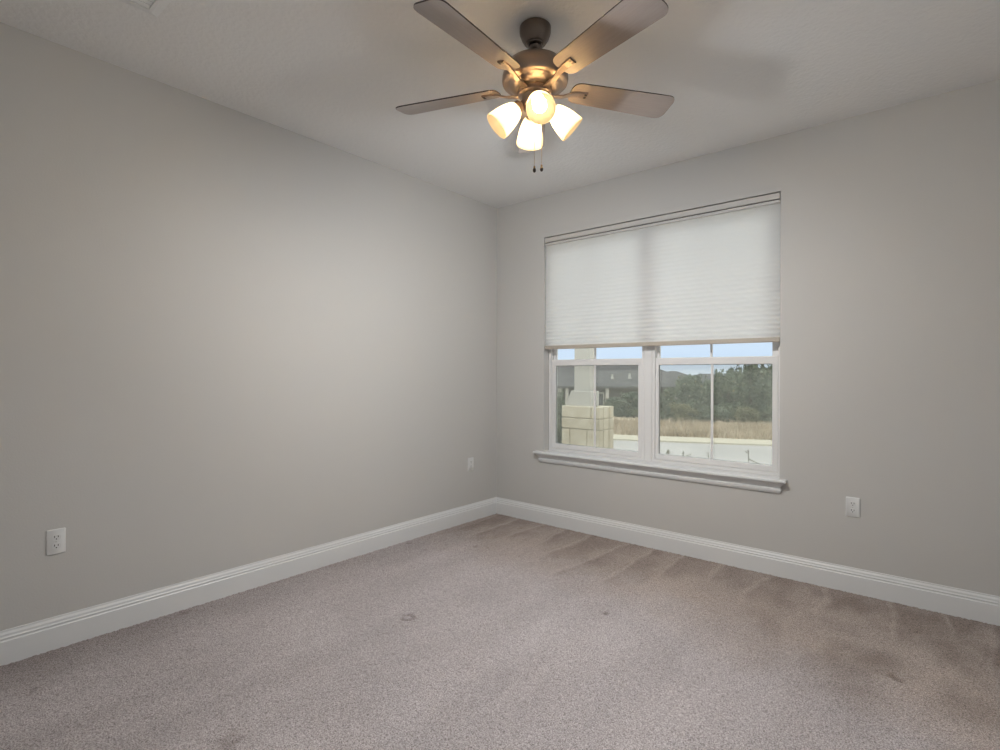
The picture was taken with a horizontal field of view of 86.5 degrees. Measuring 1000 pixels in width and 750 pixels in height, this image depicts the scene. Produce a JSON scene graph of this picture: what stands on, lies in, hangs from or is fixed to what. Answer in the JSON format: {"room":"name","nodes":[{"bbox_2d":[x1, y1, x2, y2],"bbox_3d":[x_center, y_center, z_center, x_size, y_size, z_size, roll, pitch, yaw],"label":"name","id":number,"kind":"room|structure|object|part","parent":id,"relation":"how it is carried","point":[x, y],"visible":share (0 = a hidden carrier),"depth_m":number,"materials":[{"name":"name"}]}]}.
{"room":"empty bedroom","nodes":[
{"label":"empty bedroom","id":0,"kind":"room"},
{"bbox_2d":[0,22,496,630],"bbox_3d":[-1.436,-0.103,3.231,0.160,2.793,4.520,0,0,40],"label":"wall","id":1,"kind":"structure","parent":0,"point":[230,338],"depth_m":2.88,"materials":[{"name":"grey paint"}]},
{"bbox_2d":[46,527,65,555],"bbox_3d":[-2.014,0.760,2.412,0.009,0.113,0.069,0,0,40],"label":"wall outlet","id":2,"kind":"object","parent":1,"relation":"attached to","point":[55,538],"visible":1,"depth_m":2.41,"materials":[{"name":"white plastic"}]},
{"bbox_2d":[52,543,60,548],"bbox_3d":[-2.012,0.779,2.410,0.003,0.025,0.033,0,0,40],"label":"receptacle","id":3,"kind":"object","parent":2,"relation":"attached to","point":[54,545],"depth_m":2.41,"materials":[{"name":"white plastic"}]},
{"bbox_2d":[52,534,60,540],"bbox_3d":[-2.012,0.740,2.410,0.003,0.025,0.033,0,0,40],"label":"receptacle","id":4,"kind":"object","parent":2,"relation":"attached to","point":[55,537],"depth_m":2.41,"materials":[{"name":"white plastic"}]},
{"bbox_2d":[0,497,496,665],"bbox_3d":[-1.373,1.178,3.174,0.017,0.152,4.200,0,0,40],"label":"baseboard","id":5,"kind":"structure","parent":1,"relation":"attached to","point":[18,643],"depth_m":2.89,"materials":[{"name":"white paint"}]},
{"bbox_2d":[468,457,473,470],"bbox_3d":[-0.248,0.766,4.525,0.009,0.113,0.069,0,0,40],"label":"wall outlet","id":6,"kind":"object","parent":1,"relation":"attached to","point":[471,459],"visible":1,"depth_m":4.52,"materials":[{"name":"white plastic"}]},
{"bbox_2d":[0,513,999,749],"bbox_3d":[0.059,1.257,1.977,3.750,0.017,4.200,0,0,40],"label":"floor","id":7,"kind":"structure","parent":0,"point":[496,631],"depth_m":2.28,"materials":[{"name":"carpet"}]},
{"bbox_2d":[0,0,999,207],"bbox_3d":[0.069,-1.554,1.977,4.070,0.120,4.520,0,0,40],"label":"ceiling","id":8,"kind":"structure","parent":0,"point":[334,73],"depth_m":2.57,"materials":[{"name":"white paint"}]},
{"bbox_2d":[120,0,170,16],"bbox_3d":[-1.466,-1.494,2.020,0.230,0.011,0.358,0,0,40],"label":"ceiling vent","id":9,"kind":"object","parent":8,"relation":"in","point":[153,7],"visible":1,"depth_m":2.15,"materials":[{"name":"white metal"}]},
{"bbox_2d":[396,0,674,172],"bbox_3d":[0.127,-1.185,2.249,1.277,0.618,1.232,0,0,40],"label":"ceiling fan","id":10,"kind":"object","parent":8,"relation":"hanging from","point":[536,76],"visible":1,"depth_m":2.20,"materials":[{"name":"brown metal"}]},
{"bbox_3d":[-0.237,-1.240,2.426,0.494,0.037,0.144,0,0,20],"label":"blade","id":11,"kind":"part","parent":10,"relation":"part of","materials":[{"name":"brown wood"}]},
{"bbox_3d":[-0.102,-1.239,1.960,0.144,0.037,0.494,0,0,38],"label":"blade","id":12,"kind":"part","parent":10,"relation":"part of","materials":[{"name":"brown wood"}]},
{"bbox_3d":[0.018,-1.088,2.274,0.146,0.145,0.119,0,0,-5],"label":"lamp shade","id":13,"kind":"part","parent":10,"relation":"part of","materials":[{"name":"white glass"}]},
{"bbox_3d":[0.078,-1.146,2.280,0.058,0.062,0.053,0,0,-5],"label":"lamp arm","id":14,"kind":"part","parent":10,"relation":"part of","materials":[{"name":"brown metal"}]},
{"bbox_3d":[0.138,-1.087,2.418,0.119,0.145,0.146,0,0,-5],"label":"lamp shade","id":15,"kind":"part","parent":10,"relation":"part of","materials":[{"name":"white glass"}]},
{"bbox_3d":[0.164,-1.238,2.698,0.144,0.037,0.494,0,0,2],"label":"blade","id":16,"kind":"part","parent":10,"relation":"part of","materials":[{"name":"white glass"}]},
{"bbox_3d":[0.150,-1.016,2.308,0.003,0.229,0.003,0,0,40],"label":"pull chain","id":17,"kind":"part","parent":10,"relation":"part of","materials":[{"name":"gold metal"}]},
{"bbox_3d":[0.157,-1.146,2.213,0.053,0.062,0.058,0,0,-5],"label":"lamp arm","id":18,"kind":"part","parent":10,"relation":"part of","materials":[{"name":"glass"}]},
{"bbox_3d":[0.160,-1.103,2.170,0.057,0.079,0.081,0,0,-5],"label":"light bulb","id":19,"kind":"part","parent":10,"relation":"part of","materials":[{"name":"white glass"}]},
{"bbox_3d":[0.162,-1.087,2.154,0.119,0.145,0.146,0,0,-5],"label":"lamp shade","id":20,"kind":"part","parent":10,"relation":"part of","materials":[{"name":"white glass"}]},
{"bbox_3d":[0.181,-1.017,2.304,0.003,0.226,0.003,0,0,40],"label":"pull chain","id":21,"kind":"part","parent":10,"relation":"part of","materials":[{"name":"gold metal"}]},
{"bbox_3d":[0.282,-1.087,2.297,0.146,0.145,0.119,0,0,-5],"label":"lamp shade","id":22,"kind":"part","parent":10,"relation":"part of","materials":[{"name":"white glass"}]},
{"bbox_3d":[0.382,-1.237,1.945,0.144,0.037,0.494,0,0,-34],"label":"blade","id":23,"kind":"part","parent":10,"relation":"part of","materials":[{"name":"brown wood"}]},
{"bbox_3d":[0.546,-1.237,2.401,0.494,0.037,0.144,0,0,-16],"label":"blade","id":24,"kind":"part","parent":10,"relation":"part of","materials":[{"name":"brown wood"}]},
{"bbox_2d":[496,79,999,595],"bbox_3d":[1.462,-0.092,3.650,3.750,2.793,0.160,0,0,40],"label":"wall","id":25,"kind":"structure","parent":0,"point":[890,231],"depth_m":3.06,"materials":[{"name":"grey paint"}]},
{"bbox_2d":[549,346,644,460],"bbox_3d":[0.775,-0.248,4.269,0.864,1.792,0.085,0,0,40],"label":"window","id":26,"kind":"structure","parent":25,"relation":"in","point":[639,455],"depth_m":4.24,"materials":[{"name":"white plastic"}]},
{"bbox_3d":[0.783,-0.603,4.277,0.820,1.020,0.026,0,0,40],"label":"sash","id":27,"kind":"part","parent":26,"relation":"part of","materials":[{"name":"clear glass"}]},
{"bbox_2d":[645,346,651,461],"bbox_3d":[1.129,-0.247,3.974,0.056,1.792,0.090,0,0,40],"label":"trim","id":28,"kind":"structure","parent":25,"relation":"attached to","point":[648,349],"depth_m":3.94,"materials":[{"name":"white plastic"}]},
{"bbox_2d":[533,450,786,493],"bbox_3d":[1.064,0.696,3.920,1.911,0.092,0.176,0,0,40],"label":"trim","id":29,"kind":"structure","parent":25,"relation":"attached to","point":[749,481],"depth_m":3.74,"materials":[{"name":"white paint"}]},
{"bbox_2d":[652,204,780,476],"bbox_3d":[1.483,-0.246,3.677,0.866,1.792,0.085,0,0,40],"label":"window","id":30,"kind":"structure","parent":25,"relation":"in","point":[763,469],"depth_m":3.64,"materials":[{"name":"white plastic"}]},
{"bbox_2d":[545,192,780,349],"bbox_3d":[1.072,-0.671,3.903,1.787,0.932,0.042,0,0,40],"label":"cellular shade","id":31,"kind":"object","parent":30,"relation":"attached to","point":[710,274],"visible":0.95,"depth_m":3.78,"materials":[{"name":"white fabric"}]},
{"bbox_3d":[1.071,-0.220,3.904,1.787,0.029,0.036,0,0,40],"label":"rail","id":32,"kind":"part","parent":31,"relation":"part of","materials":[{"name":"beige plastic"}]},
{"bbox_3d":[1.074,-1.084,3.904,1.783,0.019,0.036,0,0,40],"label":"rail","id":33,"kind":"part","parent":31,"relation":"part of","materials":[{"name":"grey paint"}]},
{"bbox_3d":[1.466,0.254,3.659,0.820,0.742,0.030,0,0,40],"label":"sash","id":34,"kind":"part","parent":30,"relation":"part of","materials":[{"name":"clear glass"}]},
{"bbox_3d":[1.491,-0.601,3.685,0.822,1.020,0.026,0,0,40],"label":"sash","id":35,"kind":"part","parent":30,"relation":"part of","materials":[{"name":"clear glass"}]},
{"bbox_2d":[496,497,999,625],"bbox_3d":[1.400,1.188,3.582,3.750,0.152,0.017,0,0,40],"label":"baseboard","id":36,"kind":"structure","parent":25,"relation":"attached to","point":[956,602],"depth_m":3.28,"materials":[{"name":"white paint"}]},
{"bbox_2d":[846,496,859,517],"bbox_3d":[2.032,0.766,3.061,0.069,0.113,0.009,0,0,40],"label":"wall outlet","id":37,"kind":"object","parent":25,"relation":"attached to","point":[852,503],"visible":1,"depth_m":3.06,"materials":[{"name":"white plastic"}]},
{"label":"outside","id":38,"kind":"structure","parent":0,"visible":0},
{"label":"ground","id":39,"kind":"structure","parent":38,"visible":0},
{"bbox_2d":[557,388,564,442],"bbox_3d":[0.878,0.930,8.386,0.495,1.460,0.492,0,0,-12],"label":"bush","id":40,"kind":"object","parent":39,"relation":"on","point":[560,400],"visible":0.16,"depth_m":8.28,"materials":[{"name":"green plant"}]},
{"bbox_2d":[562,348,613,448],"bbox_3d":[1.246,0.049,7.546,0.619,3.150,0.411,0,0,40],"label":"porch column","id":41,"kind":"structure","parent":39,"relation":"on","point":[578,411],"depth_m":7.44,"materials":[{"name":"beige stone"}]},
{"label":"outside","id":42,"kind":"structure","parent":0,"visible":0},
{"bbox_2d":[612,416,771,439],"bbox_3d":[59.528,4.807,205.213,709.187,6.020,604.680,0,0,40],"label":"ground","id":43,"kind":"structure","parent":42,"point":[613,416],"depth_m":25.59,"materials":[{"name":"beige plant"}]},
{"bbox_2d":[602,397,631,416],"bbox_3d":[7.464,2.087,33.517,2.043,1.339,1.986,0,0,-13],"label":"bush","id":44,"kind":"object","parent":43,"relation":"on","point":[611,401],"visible":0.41,"depth_m":33.15,"materials":[{"name":"green plant"}]},
{"bbox_2d":[557,365,682,416],"bbox_3d":[6.502,1.414,42.500,17.305,4.888,9.000,0,0,0],"label":"house","id":45,"kind":"structure","parent":43,"relation":"on","point":[611,381],"depth_m":38.96,"materials":[{"name":"grey"}]},
{"bbox_3d":[4.798,2.432,38.210,0.220,2.838,0.220,0,0,0],"label":"porch post","id":46,"kind":"part","parent":45,"relation":"part of","materials":[{"name":"grey"}]},
{"bbox_3d":[7.698,2.443,38.210,0.220,2.838,0.220,0,0,0],"label":"porch post","id":47,"kind":"part","parent":45,"relation":"part of","materials":[{"name":"grey"}]},
{"bbox_2d":[615,391,637,417],"bbox_3d":[7.927,1.802,30.947,2.064,1.647,2.308,0,0,44],"label":"bush","id":48,"kind":"object","parent":43,"relation":"on","point":[631,398],"visible":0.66,"depth_m":30.68,"materials":[{"name":"green plant"}]},
{"bbox_2d":[660,391,670,421],"bbox_3d":[6.349,1.344,21.488,0.979,1.365,1.045,0,0,-31],"label":"bush","id":49,"kind":"object","parent":43,"relation":"on","point":[664,406],"visible":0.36,"depth_m":21.28,"materials":[{"name":"green plant"}]},
{"bbox_2d":[662,387,687,418],"bbox_3d":[9.368,1.592,28.621,1.849,1.853,1.974,0,0,-2],"label":"tree","id":50,"kind":"object","parent":43,"relation":"on","point":[667,394],"visible":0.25,"depth_m":28.33,"materials":[{"name":"green plant"}]},
{"bbox_2d":[664,403,699,422],"bbox_3d":[7.453,1.578,21.575,1.343,0.856,1.187,0,0,-12],"label":"bush","id":51,"kind":"object","parent":43,"relation":"on","point":[681,411],"visible":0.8,"depth_m":21.34,"materials":[{"name":"green plant"}]},
{"bbox_2d":[669,371,703,383],"bbox_3d":[20.014,2.477,61.000,5.480,5.652,10.000,0,0,0],"label":"house","id":52,"kind":"structure","parent":43,"relation":"on","point":[673,372],"depth_m":60.01,"materials":[{"name":"grey"}]},
{"bbox_2d":[670,374,706,420],"bbox_3d":[8.491,1.088,23.913,1.731,2.334,1.548,0,0,45],"label":"tree","id":53,"kind":"object","parent":43,"relation":"on","point":[694,387],"visible":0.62,"depth_m":23.75,"materials":[{"name":"green plant"}]},
{"bbox_2d":[691,379,716,414],"bbox_3d":[10.279,1.324,26.365,1.876,2.208,1.930,0,0,14],"label":"tree","id":54,"kind":"object","parent":43,"relation":"on","point":[708,382],"visible":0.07,"depth_m":26.28,"materials":[{"name":"green plant"}]},
{"bbox_2d":[697,374,718,379],"bbox_3d":[29.628,3.080,76.000,7.113,6.280,12.000,0,0,0],"label":"house","id":55,"kind":"structure","parent":43,"relation":"on","point":[708,377],"depth_m":74.15,"materials":[{"name":"grey"}]},
{"bbox_2d":[698,405,730,422],"bbox_3d":[8.689,1.652,21.577,1.269,0.787,1.306,0,0,23],"label":"bush","id":56,"kind":"object","parent":43,"relation":"on","point":[718,411],"visible":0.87,"depth_m":21.46,"materials":[{"name":"green plant"}]},
{"bbox_2d":[705,369,748,422],"bbox_3d":[10.401,1.015,24.196,1.858,2.589,1.740,0,0,-14],"label":"tree","id":57,"kind":"object","parent":43,"relation":"on","point":[728,393],"visible":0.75,"depth_m":23.82,"materials":[{"name":"green plant"}]},
{"bbox_2d":[726,366,744,377],"bbox_3d":[13.878,1.166,30.825,2.157,3.300,2.096,0,0,-26],"label":"tree","id":58,"kind":"object","parent":43,"relation":"on","point":[731,369],"visible":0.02,"depth_m":30.77,"materials":[{"name":"green plant"}]},
{"bbox_2d":[733,406,762,423],"bbox_3d":[10.150,1.684,21.751,1.120,0.765,0.989,0,0,31],"label":"bush","id":59,"kind":"object","parent":43,"relation":"on","point":[750,413],"visible":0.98,"depth_m":21.62,"materials":[{"name":"green plant"}]},
{"bbox_2d":[732,364,765,420],"bbox_3d":[12.402,0.891,26.419,2.090,3.241,1.958,0,0,27],"label":"tree","id":60,"kind":"object","parent":43,"relation":"on","point":[748,376],"visible":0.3,"depth_m":26.03,"materials":[{"name":"green plant"}]},
{"bbox_2d":[752,364,771,422],"bbox_3d":[12.191,0.941,23.804,1.651,2.798,1.846,0,0,17],"label":"tree","id":61,"kind":"object","parent":43,"relation":"on","point":[764,379],"visible":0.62,"depth_m":23.41,"materials":[{"name":"green plant"}]},
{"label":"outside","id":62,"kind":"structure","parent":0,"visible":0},
{"bbox_2d":[613,440,771,464],"bbox_3d":[2.153,1.707,10.936,90.000,0.200,4.200,0,0,16],"label":"road","id":63,"kind":"structure","parent":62,"point":[759,454],"depth_m":11.24,"materials":[{"name":"concrete"}]},
{"bbox_2d":[613,434,771,445],"bbox_3d":[2.882,1.692,13.405,90.001,0.235,0.950,0,0,16],"label":"curb","id":64,"kind":"object","parent":63,"relation":"on","point":[755,442],"visible":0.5,"depth_m":12.68,"materials":[{"name":"beige concrete"}]}
]}

